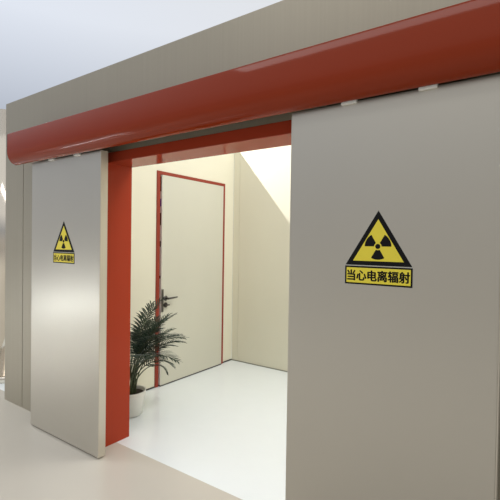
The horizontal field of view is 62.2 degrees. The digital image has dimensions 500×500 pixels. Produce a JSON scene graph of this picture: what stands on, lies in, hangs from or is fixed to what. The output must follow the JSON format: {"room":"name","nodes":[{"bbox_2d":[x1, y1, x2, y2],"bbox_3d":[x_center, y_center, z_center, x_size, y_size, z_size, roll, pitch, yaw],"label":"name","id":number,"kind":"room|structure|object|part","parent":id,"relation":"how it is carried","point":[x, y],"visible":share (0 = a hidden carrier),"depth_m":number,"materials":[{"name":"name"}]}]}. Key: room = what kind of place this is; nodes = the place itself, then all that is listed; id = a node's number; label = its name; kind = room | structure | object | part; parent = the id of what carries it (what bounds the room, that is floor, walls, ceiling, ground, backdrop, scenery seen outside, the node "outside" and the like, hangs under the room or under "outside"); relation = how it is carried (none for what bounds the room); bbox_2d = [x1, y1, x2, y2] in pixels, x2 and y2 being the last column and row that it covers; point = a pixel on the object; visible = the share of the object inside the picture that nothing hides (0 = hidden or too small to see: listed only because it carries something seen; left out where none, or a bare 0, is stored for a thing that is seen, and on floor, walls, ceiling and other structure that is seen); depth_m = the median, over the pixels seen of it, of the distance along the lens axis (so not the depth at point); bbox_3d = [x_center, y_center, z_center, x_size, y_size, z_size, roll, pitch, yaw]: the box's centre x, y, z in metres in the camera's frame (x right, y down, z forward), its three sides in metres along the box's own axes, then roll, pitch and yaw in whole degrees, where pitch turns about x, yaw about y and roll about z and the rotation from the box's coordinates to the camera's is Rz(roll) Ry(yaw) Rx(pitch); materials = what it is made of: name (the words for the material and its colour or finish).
{"room":"hospital corridor","nodes":[
{"label":"hospital corridor","id":0,"kind":"room"},
{"bbox_2d":[0,345,286,499],"bbox_3d":[-4.114,1.492,2.899,22.000,0.100,18.000,2,1,35],"label":"floor","id":1,"kind":"structure","parent":0,"point":[223,426],"depth_m":3.08,"materials":[{"name":"white tile"}]},
{"bbox_2d":[0,109,5,383],"bbox_3d":[-2.728,-0.042,4.728,0.600,2.950,0.600,2,1,35],"label":"steel column","id":2,"kind":"structure","parent":1,"relation":"on","point":[2,111],"depth_m":4.46,"materials":[{"name":"white metal"}]},
{"bbox_2d":[129,296,188,417],"bbox_3d":[-0.881,0.965,3.711,0.787,1.025,0.761,2,1,35],"label":"potted palm","id":3,"kind":"object","parent":1,"relation":"on","point":[143,339],"visible":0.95,"depth_m":3.71,"materials":[{"name":"green plant"}]},
{"bbox_3d":[-1.010,0.973,3.518,0.013,0.632,0.413,1,1,-16],"label":"stem","id":4,"kind":"part","parent":3,"relation":"part of","materials":[{"name":"green plant"}]},
{"bbox_2d":[129,385,145,417],"bbox_3d":[-1.072,1.365,3.719,0.270,0.220,0.270,2,1,35],"label":"pot","id":5,"kind":"object","parent":3,"relation":"attached to","point":[137,394],"depth_m":3.65,"materials":[{"name":"white ceramic"}]},
{"bbox_3d":[-0.934,1.074,3.517,0.438,0.434,0.165,2,1,35],"label":"stem","id":6,"kind":"part","parent":3,"relation":"part of","materials":[{"name":"green plant"}]},
{"bbox_3d":[-0.896,0.993,3.572,0.472,0.595,0.049,2,1,35],"label":"stem","id":7,"kind":"part","parent":3,"relation":"part of","materials":[{"name":"green plant"}]},
{"bbox_3d":[-0.900,0.950,3.651,0.276,0.677,0.106,2,1,35],"label":"stem","id":8,"kind":"part","parent":3,"relation":"part of","materials":[{"name":"green plant"}]},
{"bbox_3d":[-0.928,1.178,3.828,0.042,0.218,0.404,2,1,35],"label":"stem","id":9,"kind":"part","parent":3,"relation":"part of","materials":[{"name":"green plant"}]},
{"bbox_3d":[-0.831,1.024,3.634,0.448,0.532,0.214,2,1,35],"label":"stem","id":10,"kind":"part","parent":3,"relation":"part of","materials":[{"name":"green plant"}]},
{"bbox_3d":[-0.883,1.095,3.843,0.089,0.380,0.394,2,1,35],"label":"stem","id":11,"kind":"part","parent":3,"relation":"part of","materials":[{"name":"green plant"}]},
{"bbox_3d":[-0.896,1.151,3.790,0.170,0.271,0.358,2,1,35],"label":"stem","id":12,"kind":"part","parent":3,"relation":"part of","materials":[{"name":"green plant"}]},
{"bbox_3d":[-0.851,1.096,3.600,0.506,0.390,0.096,2,1,35],"label":"stem","id":13,"kind":"part","parent":3,"relation":"part of","materials":[{"name":"green plant"}]},
{"bbox_2d":[130,153,233,388],"bbox_3d":[-0.888,0.038,4.588,0.060,2.850,2.216,2,1,35],"label":"wall","id":14,"kind":"structure","parent":0,"point":[220,168],"depth_m":4.35,"materials":[{"name":"beige paint"}]},
{"bbox_2d":[154,170,224,387],"bbox_3d":[-0.691,0.309,4.869,0.072,2.304,1.142,2,1,35],"label":"door frame","id":15,"kind":"structure","parent":14,"relation":"attached to","point":[159,173],"depth_m":4.41,"materials":[{"name":"red paint"}]},
{"bbox_2d":[158,175,223,386],"bbox_3d":[-0.641,0.330,4.836,0.103,2.264,1.036,2,1,35],"label":"door","id":16,"kind":"structure","parent":14,"relation":"in","point":[191,212],"depth_m":4.79,"materials":[{"name":"laminate"}]},
{"bbox_3d":[-0.936,0.542,4.434,0.008,0.245,0.027,2,1,35],"label":"handle","id":17,"kind":"part","parent":16,"relation":"part of","materials":[{"name":"grey metal"}]},
{"bbox_3d":[-0.858,0.520,4.498,0.062,0.056,0.159,2,1,35],"label":"lever","id":18,"kind":"part","parent":16,"relation":"part of","materials":[{"name":"grey metal"}]},
{"bbox_2d":[5,0,499,499],"bbox_3d":[0.330,0.094,2.244,6.435,2.850,0.216,2,1,35],"label":"wall","id":19,"kind":"structure","parent":0,"point":[284,26],"depth_m":2.75,"materials":[{"name":"paint"}]},
{"bbox_2d":[105,120,291,446],"bbox_3d":[-0.295,0.401,2.683,1.900,2.203,0.230,2,1,35],"label":"door frame","id":20,"kind":"structure","parent":19,"relation":"attached to","point":[278,134],"depth_m":3.14,"materials":[{"name":"red paint"}]},
{"bbox_2d":[7,0,499,164],"bbox_3d":[-0.422,-0.809,2.487,3.785,0.254,0.240,2,1,35],"label":"rail cover","id":21,"kind":"object","parent":19,"relation":"attached to","point":[459,41],"visible":1,"depth_m":1.89,"materials":[{"name":"red metal"}]},
{"bbox_2d":[31,150,107,457],"bbox_3d":[-1.428,0.346,3.203,0.937,2.238,0.072,2,1,35],"label":"door","id":22,"kind":"structure","parent":21,"relation":"hanging from","point":[69,301],"depth_m":3.12,"materials":[{"name":"metal"}]},
{"bbox_2d":[53,222,74,263],"bbox_3d":[-1.426,-0.061,3.171,0.296,0.330,0.002,2,1,35],"label":"warning sign","id":23,"kind":"object","parent":22,"relation":"attached to","point":[63,252],"visible":1,"depth_m":3.17,"materials":[{"name":"yellow plastic"}]},
{"bbox_3d":[-1.427,0.061,3.173,0.292,0.081,0.001,2,1,35],"label":"caption plate","id":24,"kind":"part","parent":23,"relation":"part of","materials":[{"name":"yellow plastic"}]},
{"bbox_2d":[285,74,499,499],"bbox_3d":[0.567,0.399,1.802,0.895,2.238,0.072,2,1,35],"label":"door","id":25,"kind":"structure","parent":21,"relation":"hanging from","point":[393,393],"depth_m":1.73,"materials":[{"name":"metal"}]},
{"bbox_2d":[345,210,412,288],"bbox_3d":[0.550,-0.009,1.783,0.296,0.330,0.002,2,1,35],"label":"warning sign","id":26,"kind":"object","parent":25,"relation":"attached to","point":[378,259],"visible":1,"depth_m":1.78,"materials":[{"name":"yellow plastic"}]},
{"bbox_3d":[0.548,0.113,1.785,0.292,0.081,0.001,2,1,35],"label":"caption plate","id":27,"kind":"part","parent":26,"relation":"part of","materials":[{"name":"yellow plastic"}]},
{"bbox_2d":[231,145,290,370],"bbox_3d":[1.462,0.078,4.330,4.083,2.850,0.060,2,1,35],"label":"wall","id":28,"kind":"structure","parent":0,"point":[262,177],"depth_m":5.22,"materials":[{"name":"beige paint"}]},
{"bbox_2d":[232,359,286,371],"bbox_3d":[1.424,1.496,4.324,4.073,0.011,0.004,2,1,35],"label":"baseboard","id":29,"kind":"structure","parent":28,"relation":"attached to","point":[232,359],"depth_m":5.23,"materials":[{"name":"beige"}]}
]}

